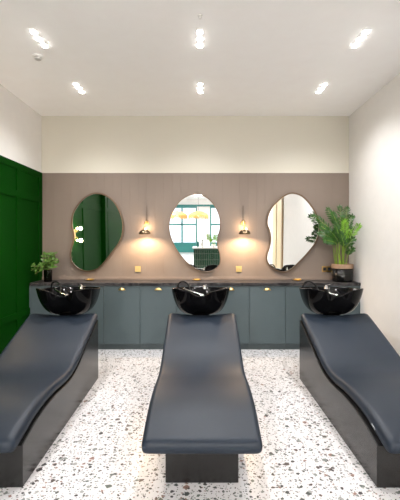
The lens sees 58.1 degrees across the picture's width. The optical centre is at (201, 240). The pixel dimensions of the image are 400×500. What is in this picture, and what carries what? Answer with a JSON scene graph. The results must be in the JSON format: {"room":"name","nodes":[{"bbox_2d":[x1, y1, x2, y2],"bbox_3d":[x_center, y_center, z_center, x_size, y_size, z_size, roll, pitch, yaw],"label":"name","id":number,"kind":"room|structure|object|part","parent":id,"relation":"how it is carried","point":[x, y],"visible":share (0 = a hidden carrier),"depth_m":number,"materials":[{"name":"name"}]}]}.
{"room":"salon","nodes":[
{"label":"salon","id":0,"kind":"room"},
{"bbox_2d":[0,84,41,172],"bbox_3d":[-2.451,-0.175,-3.335,0.150,3.350,17.330,0,0,0],"label":"wall","id":1,"kind":"structure","parent":0,"point":[20,125],"depth_m":4.69,"materials":[{"name":"beige paint"}]},
{"bbox_2d":[0,155,41,353],"bbox_3d":[-2.369,0.246,2.164,0.014,2.507,6.329,0,0,0],"label":"wall paneling","id":2,"kind":"structure","parent":1,"relation":"attached to","point":[20,185],"depth_m":4.60,"materials":[{"name":"green paint"}]},
{"bbox_2d":[29,286,30,314],"bbox_3d":[-2.365,1.058,4.960,0.023,0.885,0.020,0,0,0],"label":"trim","id":3,"kind":"structure","parent":1,"relation":"attached to","point":[29,286],"depth_m":4.95,"materials":[{"name":"green paint"}]},
{"bbox_2d":[42,116,348,276],"bbox_3d":[-0.100,-0.175,5.405,4.952,3.350,0.150,0,0,0],"label":"wall","id":4,"kind":"structure","parent":0,"point":[146,165],"depth_m":5.33,"materials":[{"name":"paint"}]},
{"bbox_2d":[69,192,123,271],"bbox_3d":[-1.546,-0.127,5.290,0.796,1.164,0.034,0,1,0],"label":"wall mirror","id":5,"kind":"object","parent":4,"relation":"attached to","point":[97,223],"visible":1,"depth_m":5.28,"materials":[{"name":"green mirror"}]},
{"bbox_2d":[135,266,140,271],"bbox_3d":[-0.948,0.415,5.322,0.086,0.086,0.014,0,0,0],"label":"wall socket","id":6,"kind":"object","parent":4,"relation":"attached to","point":[137,268],"visible":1,"depth_m":5.32,"materials":[{"name":"gold metal"}]},
{"bbox_2d":[139,221,149,233],"bbox_3d":[-0.817,-0.310,5.188,0.168,0.425,0.283,0,0,0],"label":"wall lamp","id":7,"kind":"object","parent":4,"relation":"attached to","point":[144,231],"visible":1,"depth_m":5.08,"materials":[{"name":"gold metal"}]},
{"bbox_3d":[-0.817,-0.131,5.130,0.168,0.067,0.168,0,0,0],"label":"lamp shade","id":8,"kind":"part","parent":7,"relation":"part of","materials":[{"name":"brown metal"}]},
{"bbox_2d":[42,277,331,279],"bbox_3d":[-0.100,0.552,5.322,4.552,0.040,0.016,0,0,0],"label":"trim","id":9,"kind":"structure","parent":4,"relation":"attached to","point":[53,278],"depth_m":5.31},
{"bbox_2d":[169,193,220,271],"bbox_3d":[-0.107,-0.118,5.289,0.763,1.155,0.035,0,1,0],"label":"wall mirror","id":10,"kind":"object","parent":4,"relation":"attached to","point":[194,222],"visible":1,"depth_m":5.28,"materials":[{"name":"white mirror"}]},
{"bbox_2d":[236,266,241,271],"bbox_3d":[0.545,0.415,5.322,0.086,0.086,0.014,0,0,0],"label":"wall socket","id":11,"kind":"object","parent":4,"relation":"attached to","point":[238,268],"visible":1,"depth_m":5.32,"materials":[{"name":"gold metal"}]},
{"bbox_2d":[239,221,249,233],"bbox_3d":[0.608,-0.310,5.188,0.168,0.425,0.283,0,0,0],"label":"wall lamp","id":12,"kind":"object","parent":4,"relation":"attached to","point":[244,231],"visible":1,"depth_m":5.09,"materials":[{"name":"gold metal"}]},
{"bbox_3d":[0.608,-0.131,5.130,0.168,0.067,0.168,0,0,0],"label":"lamp shade","id":13,"kind":"part","parent":12,"relation":"part of","materials":[{"name":"brown metal"}]},
{"bbox_2d":[266,192,319,272],"bbox_3d":[1.334,-0.122,5.290,0.791,1.177,0.034,0,1,0],"label":"wall mirror","id":14,"kind":"object","parent":4,"relation":"attached to","point":[293,234],"visible":0.95,"depth_m":5.28,"materials":[{"name":"white mirror"}]},
{"bbox_2d":[322,266,331,271],"bbox_3d":[1.846,0.415,5.322,0.146,0.086,0.014,0,0,0],"label":"wall socket","id":15,"kind":"object","parent":4,"relation":"attached to","point":[324,268],"visible":0.98,"depth_m":5.32,"materials":[{"name":"gold metal"}]},
{"bbox_2d":[0,0,399,115],"bbox_3d":[-0.100,-1.900,-3.335,4.952,0.100,17.730,0,0,0],"label":"ceiling","id":16,"kind":"structure","parent":0,"point":[128,57],"depth_m":3.61,"materials":[{"name":"paint"}]},
{"bbox_2d":[32,53,43,60],"bbox_3d":[-1.640,-1.828,3.600,0.104,0.044,0.104,0,0,0],"label":"smoke detector","id":17,"kind":"object","parent":16,"relation":"attached to","point":[38,57],"visible":1,"depth_m":3.58,"materials":[{"name":"white plastic"}]},
{"bbox_2d":[27,28,50,48],"bbox_3d":[-1.485,-1.842,3.290,0.062,0.014,0.336,0,0,0],"label":"recessed light","id":18,"kind":"object","parent":16,"relation":"in","point":[33,31],"visible":1,"depth_m":3.27,"materials":[{"name":"paint"}]},
{"bbox_2d":[72,82,85,93],"bbox_3d":[-1.485,-1.842,4.350,0.062,0.014,0.336,0,0,0],"label":"recessed light","id":19,"kind":"object","parent":16,"relation":"in","point":[75,84],"visible":1,"depth_m":4.33,"materials":[{"name":"paint"}]},
{"bbox_2d":[196,28,202,48],"bbox_3d":[-0.020,-1.842,3.290,0.062,0.014,0.336,0,0,0],"label":"recessed light","id":20,"kind":"object","parent":16,"relation":"in","point":[199,31],"visible":1,"depth_m":3.26,"materials":[{"name":"paint"}]},
{"bbox_2d":[198,82,202,93],"bbox_3d":[-0.020,-1.842,4.350,0.062,0.014,0.336,0,0,0],"label":"recessed light","id":21,"kind":"object","parent":16,"relation":"in","point":[200,84],"visible":1,"depth_m":4.33,"materials":[{"name":"paint"}]},
{"bbox_2d":[315,82,328,93],"bbox_3d":[1.445,-1.842,4.350,0.062,0.014,0.336,0,0,0],"label":"recessed light","id":22,"kind":"object","parent":16,"relation":"in","point":[324,84],"visible":1,"depth_m":4.33,"materials":[{"name":"paint"}]},
{"bbox_2d":[349,28,371,48],"bbox_3d":[1.445,-1.842,3.290,0.062,0.014,0.336,0,0,0],"label":"recessed light","id":23,"kind":"object","parent":16,"relation":"in","point":[365,31],"visible":1,"depth_m":3.27,"materials":[{"name":"paint"}]},
{"bbox_2d":[0,349,399,499],"bbox_3d":[-0.100,1.550,-3.335,4.952,0.100,17.730,0,0,0],"label":"floor","id":24,"kind":"structure","parent":0,"point":[98,454],"depth_m":2.53,"materials":[{"name":"stone"}]},
{"bbox_2d":[0,313,97,487],"bbox_3d":[-1.480,1.141,3.007,0.744,0.711,1.860,0,0,-1],"label":"chair","id":25,"kind":"object","parent":24,"relation":"on","point":[49,366],"visible":1,"depth_m":2.94,"materials":[{"name":"dark blue-grey leather upholstery"},{"name":"dark laminate"}]},
{"bbox_2d":[36,281,100,314],"bbox_3d":[-1.490,0.981,4.062,0.647,1.038,0.584,0,0,0],"label":"basin","id":26,"kind":"object","parent":25,"relation":"attached to","point":[73,300],"visible":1,"depth_m":3.87,"materials":[{"name":"black ceramic"}]},
{"bbox_2d":[31,286,67,314],"bbox_3d":[-2.102,1.058,5.117,0.498,0.885,0.386,0,0,0],"label":"base cabinet","id":27,"kind":"object","parent":24,"relation":"on","point":[36,307],"visible":0.06,"depth_m":4.95,"materials":[{"name":"grey wood"}]},
{"bbox_2d":[30,280,360,285],"bbox_3d":[-0.093,0.593,5.130,4.536,0.040,0.399,0,0,0],"label":"countertop","id":28,"kind":"structure","parent":27,"relation":"on","point":[40,282],"depth_m":4.93,"materials":[{"name":"stone"}]},
{"bbox_2d":[31,251,58,281],"bbox_3d":[-2.156,0.358,4.962,0.343,0.430,0.373,0,0,0],"label":"potted leafy plant","id":29,"kind":"object","parent":28,"relation":"on","point":[49,263],"visible":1,"depth_m":5.00,"materials":[{"name":"green plant"}]},
{"bbox_2d":[44,270,51,281],"bbox_3d":[-2.165,0.488,5.060,0.110,0.168,0.110,0,0,0],"label":"plant pot","id":30,"kind":"object","parent":29,"relation":"attached to","point":[47,273],"depth_m":5.01,"materials":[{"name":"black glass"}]},
{"bbox_2d":[310,204,361,281],"bbox_3d":[1.859,0.022,5.016,0.597,1.100,0.443,0,0,0],"label":"plant","id":31,"kind":"object","parent":28,"relation":"on","point":[342,271],"visible":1,"depth_m":4.97,"materials":[{"name":"green plant"}]},
{"bbox_3d":[1.985,0.480,5.090,0.286,0.185,0.286,0,0,0],"label":"pot","id":32,"kind":"part","parent":31,"relation":"part of","materials":[{"name":"black ceramic"}]},
{"bbox_2d":[68,286,103,348],"bbox_3d":[-1.602,1.058,5.117,0.498,0.885,0.386,0,0,0],"label":"base cabinet","id":33,"kind":"object","parent":24,"relation":"on","point":[98,309],"visible":0.14,"depth_m":4.95,"materials":[{"name":"grey wood"}]},
{"bbox_2d":[104,286,140,348],"bbox_3d":[-1.102,1.058,5.117,0.498,0.885,0.386,0,0,0],"label":"base cabinet","id":34,"kind":"object","parent":24,"relation":"on","point":[121,303],"visible":0.99,"depth_m":4.95,"materials":[{"name":"grey wood"}]},
{"bbox_2d":[140,286,176,348],"bbox_3d":[-0.602,1.058,5.117,0.498,0.885,0.386,0,0,0],"label":"base cabinet","id":35,"kind":"object","parent":24,"relation":"on","point":[156,302],"visible":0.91,"depth_m":4.95,"materials":[{"name":"grey wood"}]},
{"bbox_2d":[177,286,212,314],"bbox_3d":[-0.102,1.058,5.117,0.498,0.885,0.386,0,0,0],"label":"base cabinet","id":36,"kind":"object","parent":24,"relation":"on","point":[178,310],"visible":0.12,"depth_m":4.95,"materials":[{"name":"grey wood"}]},
{"bbox_2d":[172,281,229,314],"bbox_3d":[-0.015,0.981,4.062,0.647,1.038,0.584,0,0,0],"label":"basin","id":37,"kind":"object","parent":24,"relation":"on","point":[195,300],"visible":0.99,"depth_m":3.86,"materials":[{"name":"black ceramic"}]},
{"bbox_2d":[141,313,262,482],"bbox_3d":[0.000,1.141,3.007,0.736,0.711,1.860,0,0,0],"label":"chair","id":38,"kind":"object","parent":24,"relation":"on","point":[202,415],"visible":1,"depth_m":2.38,"materials":[{"name":"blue leather"}]},
{"bbox_2d":[213,286,248,348],"bbox_3d":[0.398,1.058,5.117,0.498,0.885,0.386,0,0,0],"label":"base cabinet","id":39,"kind":"object","parent":24,"relation":"on","point":[237,303],"visible":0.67,"depth_m":4.95,"materials":[{"name":"grey wood"}]},
{"bbox_2d":[249,286,284,348],"bbox_3d":[0.898,1.058,5.117,0.498,0.885,0.386,0,0,0],"label":"base cabinet","id":40,"kind":"object","parent":24,"relation":"on","point":[266,303],"visible":1,"depth_m":4.95,"materials":[{"name":"grey wood"}]},
{"bbox_2d":[285,286,315,348],"bbox_3d":[1.398,1.058,5.117,0.498,0.885,0.386,0,0,0],"label":"base cabinet","id":41,"kind":"object","parent":24,"relation":"on","point":[295,307],"visible":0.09,"depth_m":4.95,"materials":[{"name":"grey wood"}]},
{"bbox_2d":[299,281,362,314],"bbox_3d":[1.440,0.981,4.062,0.647,1.038,0.584,0,0,0],"label":"basin","id":42,"kind":"object","parent":24,"relation":"on","point":[321,300],"visible":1,"depth_m":3.86,"materials":[{"name":"black ceramic"}]},
{"bbox_2d":[329,286,357,314],"bbox_3d":[1.898,1.058,5.117,0.498,0.885,0.386,0,0,0],"label":"base cabinet","id":43,"kind":"object","parent":24,"relation":"on","point":[355,311],"visible":0.06,"depth_m":4.95,"materials":[{"name":"grey wood"}]},
{"bbox_2d":[300,313,399,487],"bbox_3d":[1.440,1.141,3.007,0.760,0.711,1.860,0,0,0],"label":"chair","id":44,"kind":"object","parent":24,"relation":"on","point":[351,370],"visible":1,"depth_m":2.95,"materials":[{"name":"dark blue-grey leather upholstery"},{"name":"black laminate base"}]},
{"bbox_2d":[349,73,399,355],"bbox_3d":[2.251,-0.175,-3.335,0.150,3.350,17.330,0,0,0],"label":"wall","id":45,"kind":"structure","parent":0,"point":[374,127],"depth_m":4.41,"materials":[{"name":"beige paint"}]}
]}

